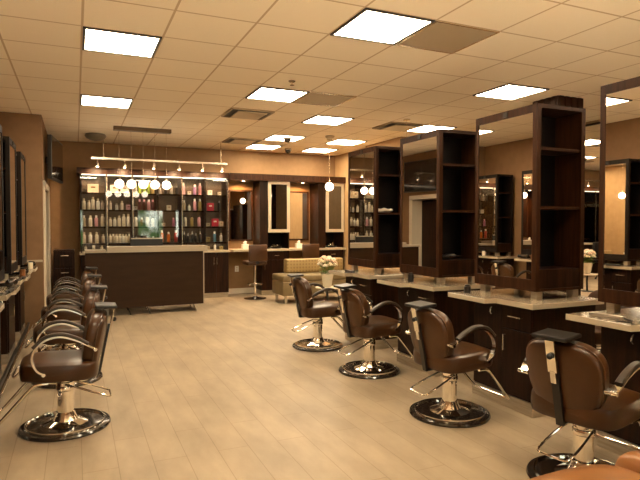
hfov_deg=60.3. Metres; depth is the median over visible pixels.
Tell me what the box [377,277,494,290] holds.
countertop
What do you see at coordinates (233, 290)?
baseboard
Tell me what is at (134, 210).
shelf
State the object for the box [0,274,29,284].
countertop
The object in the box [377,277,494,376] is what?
station
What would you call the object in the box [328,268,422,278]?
countertop
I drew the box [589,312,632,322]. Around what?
iron
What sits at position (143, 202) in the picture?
bottle
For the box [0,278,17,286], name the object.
hair dryer
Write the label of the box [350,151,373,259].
mirror
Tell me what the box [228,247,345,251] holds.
countertop
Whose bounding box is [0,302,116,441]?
chair
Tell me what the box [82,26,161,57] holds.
recessed light
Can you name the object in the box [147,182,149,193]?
bottle
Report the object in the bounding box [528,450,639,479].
leather armchair
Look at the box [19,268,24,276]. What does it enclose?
jar
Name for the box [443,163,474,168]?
shelf
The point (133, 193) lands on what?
shelf
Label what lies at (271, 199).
cabinet
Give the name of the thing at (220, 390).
floor
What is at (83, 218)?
bottle
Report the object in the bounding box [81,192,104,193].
shelf
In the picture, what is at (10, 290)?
iron
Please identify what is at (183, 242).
shelf
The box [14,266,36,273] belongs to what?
countertop
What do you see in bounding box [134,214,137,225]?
bottle
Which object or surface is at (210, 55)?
ceiling
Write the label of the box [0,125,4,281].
tower
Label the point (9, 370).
rail
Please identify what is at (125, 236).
bottle
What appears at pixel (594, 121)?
wall
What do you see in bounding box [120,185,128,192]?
product box
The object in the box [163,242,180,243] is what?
shelf
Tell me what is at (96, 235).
bottle
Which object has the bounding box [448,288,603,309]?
countertop
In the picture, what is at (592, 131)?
wall mirror
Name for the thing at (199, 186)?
bottle
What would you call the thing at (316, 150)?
recessed light
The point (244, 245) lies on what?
holder
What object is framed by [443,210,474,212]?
shelf
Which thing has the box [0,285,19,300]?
countertop
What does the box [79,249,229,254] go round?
countertop
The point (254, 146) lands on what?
recessed light
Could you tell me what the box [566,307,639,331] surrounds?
countertop
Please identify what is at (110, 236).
bottle
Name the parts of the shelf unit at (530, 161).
mirror frame, panel, mirror frame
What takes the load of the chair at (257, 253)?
on the floor
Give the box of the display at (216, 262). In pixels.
[77,167,229,297]
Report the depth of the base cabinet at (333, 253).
11.86 m
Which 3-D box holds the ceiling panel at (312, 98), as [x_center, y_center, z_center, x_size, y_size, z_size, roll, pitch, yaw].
[0.044,-1.728,6.784,0.610,0.008,0.610,-1,2,-24]
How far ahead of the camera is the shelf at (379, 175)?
6.54 m
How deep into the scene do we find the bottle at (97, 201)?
10.16 m
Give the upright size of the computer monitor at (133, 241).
0.454 m
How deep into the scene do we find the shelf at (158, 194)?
10.55 m
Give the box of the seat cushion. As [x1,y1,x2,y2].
[272,272,345,281]
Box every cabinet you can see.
[253,181,289,248]
[256,251,288,294]
[310,183,343,247]
[319,250,342,257]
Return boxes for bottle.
[82,198,85,208]
[82,215,85,226]
[82,232,85,242]
[89,215,91,226]
[89,232,91,242]
[91,197,94,209]
[94,215,97,225]
[95,232,98,242]
[96,199,99,209]
[101,214,104,225]
[108,234,111,242]
[117,216,120,225]
[120,201,123,209]
[122,214,125,225]
[124,234,127,242]
[127,214,129,225]
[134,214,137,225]
[138,199,140,209]
[142,199,145,209]
[146,214,148,225]
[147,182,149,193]
[151,200,154,209]
[151,217,154,225]
[174,230,177,241]
[183,214,186,225]
[190,214,193,225]
[193,199,195,210]
[197,216,200,225]
[198,183,201,194]
[198,199,201,210]
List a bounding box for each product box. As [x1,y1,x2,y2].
[87,184,98,192]
[110,185,117,192]
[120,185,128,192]
[206,203,213,210]
[211,219,218,225]
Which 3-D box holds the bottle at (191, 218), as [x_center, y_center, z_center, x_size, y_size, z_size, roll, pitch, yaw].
[-2.528,-0.387,10.882,0.066,0.234,0.069,-1,2,-24]
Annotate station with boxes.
[0,274,29,364]
[0,285,19,378]
[0,303,3,311]
[14,266,36,340]
[328,268,422,349]
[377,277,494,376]
[448,288,603,417]
[566,307,639,455]
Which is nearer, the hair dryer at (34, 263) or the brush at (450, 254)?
the brush at (450, 254)
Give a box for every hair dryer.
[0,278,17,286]
[9,268,28,274]
[20,261,35,266]
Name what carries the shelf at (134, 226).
attached to the display at (216, 262)
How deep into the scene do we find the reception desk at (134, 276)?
8.92 m
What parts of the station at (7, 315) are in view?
kick plate, door, panel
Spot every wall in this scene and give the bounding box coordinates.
[0,112,50,326]
[50,141,334,292]
[335,148,364,269]
[491,119,599,289]
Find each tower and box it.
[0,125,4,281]
[348,146,399,273]
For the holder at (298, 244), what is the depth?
11.70 m
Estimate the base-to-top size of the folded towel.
0.058 m
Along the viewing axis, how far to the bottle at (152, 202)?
10.55 m
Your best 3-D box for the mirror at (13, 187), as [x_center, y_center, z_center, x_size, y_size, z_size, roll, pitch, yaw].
[-3.377,-0.386,6.059,0.005,1.276,0.619,-1,2,-24]
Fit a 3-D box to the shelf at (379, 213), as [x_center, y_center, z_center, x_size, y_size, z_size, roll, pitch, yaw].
[0.819,-0.317,6.632,0.422,0.022,0.248,-1,2,-24]
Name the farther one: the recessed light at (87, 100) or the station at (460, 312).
the recessed light at (87, 100)
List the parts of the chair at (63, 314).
seat, armrest, armrest, backrest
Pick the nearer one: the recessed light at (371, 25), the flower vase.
the recessed light at (371, 25)
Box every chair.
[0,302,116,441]
[12,284,107,388]
[24,274,101,351]
[32,267,97,328]
[242,245,266,299]
[287,273,357,351]
[302,244,318,295]
[333,283,413,378]
[405,300,509,427]
[518,328,639,478]
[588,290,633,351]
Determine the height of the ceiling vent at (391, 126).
0.040 m
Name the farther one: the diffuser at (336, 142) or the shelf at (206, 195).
the shelf at (206, 195)
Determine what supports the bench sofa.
on the floor
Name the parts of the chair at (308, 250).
backrest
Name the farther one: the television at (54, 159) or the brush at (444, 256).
the television at (54, 159)
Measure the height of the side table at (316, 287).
0.379 m
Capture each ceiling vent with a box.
[221,108,274,119]
[222,137,261,144]
[372,122,424,131]
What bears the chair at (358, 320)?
on the floor
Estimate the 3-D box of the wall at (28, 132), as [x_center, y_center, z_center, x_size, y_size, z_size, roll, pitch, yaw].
[-4.762,-0.294,8.795,0.730,2.990,2.550,-1,2,-24]
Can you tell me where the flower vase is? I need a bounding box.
[317,255,337,286]
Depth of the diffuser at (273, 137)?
9.72 m
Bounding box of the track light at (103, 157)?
[91,140,226,171]
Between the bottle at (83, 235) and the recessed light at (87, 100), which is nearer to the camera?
the recessed light at (87, 100)
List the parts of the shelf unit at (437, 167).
mirror frame, panel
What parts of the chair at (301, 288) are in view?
backrest, pump handle, seat, armrest, armrest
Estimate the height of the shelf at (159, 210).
0.030 m
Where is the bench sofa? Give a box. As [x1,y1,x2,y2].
[272,257,345,303]
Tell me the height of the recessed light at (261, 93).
0.012 m
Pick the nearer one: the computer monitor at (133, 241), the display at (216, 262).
the computer monitor at (133, 241)
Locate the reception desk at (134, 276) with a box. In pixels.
[84,245,207,314]
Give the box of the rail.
[0,322,32,399]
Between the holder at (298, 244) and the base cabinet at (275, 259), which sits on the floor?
the base cabinet at (275, 259)
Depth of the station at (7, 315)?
5.72 m
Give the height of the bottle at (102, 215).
0.234 m
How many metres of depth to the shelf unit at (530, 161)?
4.45 m
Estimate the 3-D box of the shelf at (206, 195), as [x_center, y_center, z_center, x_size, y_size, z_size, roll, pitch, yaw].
[-2.136,-0.879,11.096,0.398,0.030,0.392,-1,2,-24]
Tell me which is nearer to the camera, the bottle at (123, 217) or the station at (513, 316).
the station at (513, 316)
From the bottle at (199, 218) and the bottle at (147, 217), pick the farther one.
the bottle at (199, 218)
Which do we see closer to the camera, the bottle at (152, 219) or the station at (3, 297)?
the station at (3, 297)
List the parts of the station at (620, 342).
kick plate, panel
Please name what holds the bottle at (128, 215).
on the display at (216, 262)
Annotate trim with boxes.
[43,180,50,321]
[228,173,345,183]
[533,95,582,295]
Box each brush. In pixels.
[442,254,455,259]
[446,253,462,258]
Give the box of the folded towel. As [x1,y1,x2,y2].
[378,208,392,212]
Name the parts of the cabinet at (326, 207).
panel, door frame, door glass, panel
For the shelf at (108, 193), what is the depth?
10.20 m
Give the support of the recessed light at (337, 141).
in the ceiling
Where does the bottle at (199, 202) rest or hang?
on the display at (216, 262)
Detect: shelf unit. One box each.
[400,129,475,283]
[475,103,585,299]
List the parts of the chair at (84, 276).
seat, armrest, backrest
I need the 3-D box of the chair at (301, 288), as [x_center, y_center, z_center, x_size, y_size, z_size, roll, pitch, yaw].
[0.020,0.828,6.560,0.797,0.872,0.610,-1,2,-18]
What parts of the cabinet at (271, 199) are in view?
panel, door frame, door glass, panel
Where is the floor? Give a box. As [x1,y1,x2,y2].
[0,293,619,479]
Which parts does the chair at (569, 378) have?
armrest, clamp knob, pump handle, backrest, seat, armrest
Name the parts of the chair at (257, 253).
seat, backrest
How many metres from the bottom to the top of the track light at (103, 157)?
0.539 m
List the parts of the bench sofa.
seat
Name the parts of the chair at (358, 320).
backrest, pump handle, armrest, seat, armrest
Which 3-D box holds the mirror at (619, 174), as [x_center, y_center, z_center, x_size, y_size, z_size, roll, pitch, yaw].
[2.226,-0.264,3.448,0.514,1.494,0.700,-1,2,-24]
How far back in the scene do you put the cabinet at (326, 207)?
11.90 m
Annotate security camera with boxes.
[283,136,291,142]
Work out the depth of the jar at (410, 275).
5.56 m
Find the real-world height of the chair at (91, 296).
0.872 m
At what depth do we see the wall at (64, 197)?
10.95 m
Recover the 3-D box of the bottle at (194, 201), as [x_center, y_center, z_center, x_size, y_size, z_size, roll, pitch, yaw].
[-2.478,-0.697,10.897,0.066,0.234,0.066,-1,2,-24]
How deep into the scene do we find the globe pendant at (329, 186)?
9.93 m
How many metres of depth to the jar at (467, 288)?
4.65 m
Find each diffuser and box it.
[265,135,303,140]
[327,140,363,144]
[409,126,452,131]
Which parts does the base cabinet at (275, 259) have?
kick plate, door, drawer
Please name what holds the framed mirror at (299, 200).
attached to the wall at (64, 197)
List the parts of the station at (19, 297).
kick plate, door, panel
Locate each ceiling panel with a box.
[292,91,356,106]
[395,20,499,53]
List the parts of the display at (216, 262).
light rail, panel, cabinet door, cabinet door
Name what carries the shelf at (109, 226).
attached to the display at (216, 262)
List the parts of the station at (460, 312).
panel, drawer, kick plate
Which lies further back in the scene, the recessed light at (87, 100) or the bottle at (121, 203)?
the bottle at (121, 203)
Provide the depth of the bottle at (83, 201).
10.06 m
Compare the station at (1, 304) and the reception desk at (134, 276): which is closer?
the station at (1, 304)
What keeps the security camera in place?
attached to the ceiling
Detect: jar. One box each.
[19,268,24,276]
[28,261,32,268]
[408,273,413,281]
[464,284,470,292]
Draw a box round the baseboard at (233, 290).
[228,287,253,293]
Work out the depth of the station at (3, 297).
4.94 m
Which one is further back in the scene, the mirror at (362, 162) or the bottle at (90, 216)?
the bottle at (90, 216)
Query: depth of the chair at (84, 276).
7.22 m
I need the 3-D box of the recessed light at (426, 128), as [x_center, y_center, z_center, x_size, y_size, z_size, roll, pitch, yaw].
[1.780,-1.786,8.887,0.598,0.012,0.598,-1,2,-24]
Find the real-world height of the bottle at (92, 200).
0.234 m
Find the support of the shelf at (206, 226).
attached to the display at (216, 262)
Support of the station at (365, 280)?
on the floor
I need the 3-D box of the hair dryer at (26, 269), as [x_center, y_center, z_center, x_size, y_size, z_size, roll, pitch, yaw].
[-3.446,0.360,6.290,0.206,0.084,0.210,0,2,-14]
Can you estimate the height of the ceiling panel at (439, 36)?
0.008 m
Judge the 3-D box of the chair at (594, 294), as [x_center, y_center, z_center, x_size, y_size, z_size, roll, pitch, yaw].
[2.530,0.869,5.106,0.797,0.872,0.610,-1,2,-28]
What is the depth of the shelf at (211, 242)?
10.96 m
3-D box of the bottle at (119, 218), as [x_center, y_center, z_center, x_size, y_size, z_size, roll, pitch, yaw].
[-3.766,-0.356,10.335,0.062,0.204,0.062,-1,2,-24]
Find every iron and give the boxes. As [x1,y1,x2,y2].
[0,288,14,293]
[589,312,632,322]
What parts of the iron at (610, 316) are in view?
arm, cord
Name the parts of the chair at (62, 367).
seat, armrest, armrest, pump handle, backrest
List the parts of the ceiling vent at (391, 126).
plate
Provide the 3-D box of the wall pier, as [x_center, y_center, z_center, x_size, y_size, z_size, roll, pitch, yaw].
[1.988,-0.347,10.667,1.810,2.990,1.300,-1,2,-24]
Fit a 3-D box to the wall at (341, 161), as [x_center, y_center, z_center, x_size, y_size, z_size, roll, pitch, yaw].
[1.445,-0.386,12.039,1.690,2.990,1.650,-1,2,-24]
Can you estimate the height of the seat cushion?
0.117 m
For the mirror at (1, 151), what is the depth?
5.09 m
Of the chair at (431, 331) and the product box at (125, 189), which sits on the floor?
the chair at (431, 331)
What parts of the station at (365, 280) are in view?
panel, drawer, kick plate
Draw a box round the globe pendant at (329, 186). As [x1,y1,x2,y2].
[325,139,332,190]
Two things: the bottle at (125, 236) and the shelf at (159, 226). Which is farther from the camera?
the shelf at (159, 226)
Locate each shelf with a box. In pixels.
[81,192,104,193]
[82,209,104,210]
[82,243,105,244]
[108,193,130,194]
[108,243,129,244]
[109,226,130,227]
[133,193,155,194]
[134,210,155,211]
[134,226,155,227]
[158,194,179,195]
[159,210,179,211]
[159,226,179,227]
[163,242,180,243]
[183,226,203,227]
[183,242,203,243]
[206,195,225,196]
[206,226,225,227]
[206,241,225,243]
[378,174,399,177]
[378,212,399,214]
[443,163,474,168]
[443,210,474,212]
[540,206,578,209]
[541,147,579,155]
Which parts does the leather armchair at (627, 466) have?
seat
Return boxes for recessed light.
[80,94,133,108]
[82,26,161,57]
[245,86,309,102]
[245,144,281,149]
[263,134,305,141]
[301,115,354,125]
[301,148,338,152]
[325,139,366,145]
[330,8,434,44]
[408,124,456,132]
[473,83,548,100]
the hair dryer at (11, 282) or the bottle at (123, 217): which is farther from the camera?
the bottle at (123, 217)
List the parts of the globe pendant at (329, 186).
globe, cord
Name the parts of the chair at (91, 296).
seat, armrest, armrest, backrest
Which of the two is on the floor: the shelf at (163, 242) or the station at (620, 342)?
the station at (620, 342)
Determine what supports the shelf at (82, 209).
attached to the display at (216, 262)
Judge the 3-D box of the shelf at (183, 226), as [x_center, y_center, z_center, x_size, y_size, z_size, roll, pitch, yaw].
[-2.547,-0.254,10.931,0.398,0.030,0.392,-1,2,-24]
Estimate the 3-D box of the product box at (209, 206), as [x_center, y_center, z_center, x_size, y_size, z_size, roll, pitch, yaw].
[-2.199,-0.661,11.021,0.138,0.154,0.082,-1,2,-24]
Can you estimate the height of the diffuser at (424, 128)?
0.006 m
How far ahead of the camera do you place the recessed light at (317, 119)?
8.13 m
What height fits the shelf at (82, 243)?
0.030 m
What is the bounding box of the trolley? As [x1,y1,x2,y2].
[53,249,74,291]
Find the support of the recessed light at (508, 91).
in the ceiling
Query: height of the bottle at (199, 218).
0.234 m
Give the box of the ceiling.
[0,0,639,155]
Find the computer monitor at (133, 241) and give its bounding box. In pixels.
[130,238,162,245]
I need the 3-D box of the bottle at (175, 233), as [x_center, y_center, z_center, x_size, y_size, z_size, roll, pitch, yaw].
[-2.816,-0.073,10.765,0.066,0.234,0.066,-1,2,-24]
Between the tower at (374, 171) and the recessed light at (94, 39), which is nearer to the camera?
the recessed light at (94, 39)
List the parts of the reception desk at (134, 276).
edge trim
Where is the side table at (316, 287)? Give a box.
[315,286,337,300]
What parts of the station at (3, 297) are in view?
panel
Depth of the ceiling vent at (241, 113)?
7.55 m
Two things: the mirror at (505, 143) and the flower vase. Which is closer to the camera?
the mirror at (505, 143)
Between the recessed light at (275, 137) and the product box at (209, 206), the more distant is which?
the product box at (209, 206)
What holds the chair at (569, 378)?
on the floor
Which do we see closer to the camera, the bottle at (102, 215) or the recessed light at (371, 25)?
the recessed light at (371, 25)
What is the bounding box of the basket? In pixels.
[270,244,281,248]
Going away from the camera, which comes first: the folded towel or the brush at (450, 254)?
the brush at (450, 254)
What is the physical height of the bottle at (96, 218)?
0.204 m
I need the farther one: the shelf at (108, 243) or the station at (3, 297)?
the shelf at (108, 243)
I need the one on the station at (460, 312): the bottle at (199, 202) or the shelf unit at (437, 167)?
the shelf unit at (437, 167)
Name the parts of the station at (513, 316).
panel, kick plate, drawer, door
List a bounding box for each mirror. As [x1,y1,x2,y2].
[0,132,2,270]
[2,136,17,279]
[10,144,16,263]
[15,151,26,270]
[21,158,25,256]
[228,190,252,240]
[289,191,308,240]
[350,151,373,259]
[402,136,436,267]
[478,113,532,278]
[581,122,599,296]
[598,76,639,312]
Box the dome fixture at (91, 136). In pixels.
[85,133,105,140]
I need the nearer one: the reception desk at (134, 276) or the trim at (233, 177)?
the reception desk at (134, 276)
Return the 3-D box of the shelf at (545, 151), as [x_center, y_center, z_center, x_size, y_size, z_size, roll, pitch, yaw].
[1.812,-0.703,4.380,0.422,0.022,0.248,-1,2,-24]
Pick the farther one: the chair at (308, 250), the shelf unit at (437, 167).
the chair at (308, 250)
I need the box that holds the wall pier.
[365,137,467,277]
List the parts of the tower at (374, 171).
mirror frame, panel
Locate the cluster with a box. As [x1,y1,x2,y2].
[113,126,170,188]
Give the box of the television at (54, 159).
[46,134,62,183]
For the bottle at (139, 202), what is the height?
0.204 m
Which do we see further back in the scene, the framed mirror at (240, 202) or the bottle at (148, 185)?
the framed mirror at (240, 202)
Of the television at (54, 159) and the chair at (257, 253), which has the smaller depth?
the television at (54, 159)
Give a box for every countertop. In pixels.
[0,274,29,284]
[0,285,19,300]
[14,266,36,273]
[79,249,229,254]
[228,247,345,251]
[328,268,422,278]
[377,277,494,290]
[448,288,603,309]
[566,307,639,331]
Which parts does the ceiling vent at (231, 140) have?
plate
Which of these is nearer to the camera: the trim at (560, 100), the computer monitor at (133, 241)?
the trim at (560, 100)
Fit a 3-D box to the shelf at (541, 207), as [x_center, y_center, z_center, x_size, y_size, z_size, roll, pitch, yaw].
[1.812,-0.253,4.393,0.422,0.022,0.248,-1,2,-24]
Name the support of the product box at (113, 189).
on the display at (216, 262)
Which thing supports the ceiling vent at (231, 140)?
in the ceiling
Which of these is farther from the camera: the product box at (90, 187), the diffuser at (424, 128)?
the product box at (90, 187)
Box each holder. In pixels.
[241,241,248,248]
[295,240,301,247]
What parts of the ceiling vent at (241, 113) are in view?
plate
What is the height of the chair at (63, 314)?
0.872 m
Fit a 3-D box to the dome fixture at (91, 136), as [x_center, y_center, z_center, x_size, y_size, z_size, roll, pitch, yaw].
[-3.834,-1.749,9.412,0.350,0.114,0.350,-1,2,-24]
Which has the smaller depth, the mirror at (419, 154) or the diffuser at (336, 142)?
the mirror at (419, 154)
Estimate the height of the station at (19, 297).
0.867 m
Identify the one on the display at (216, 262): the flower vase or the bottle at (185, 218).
the bottle at (185, 218)
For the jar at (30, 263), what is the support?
on the station at (19, 297)
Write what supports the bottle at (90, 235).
on the display at (216, 262)

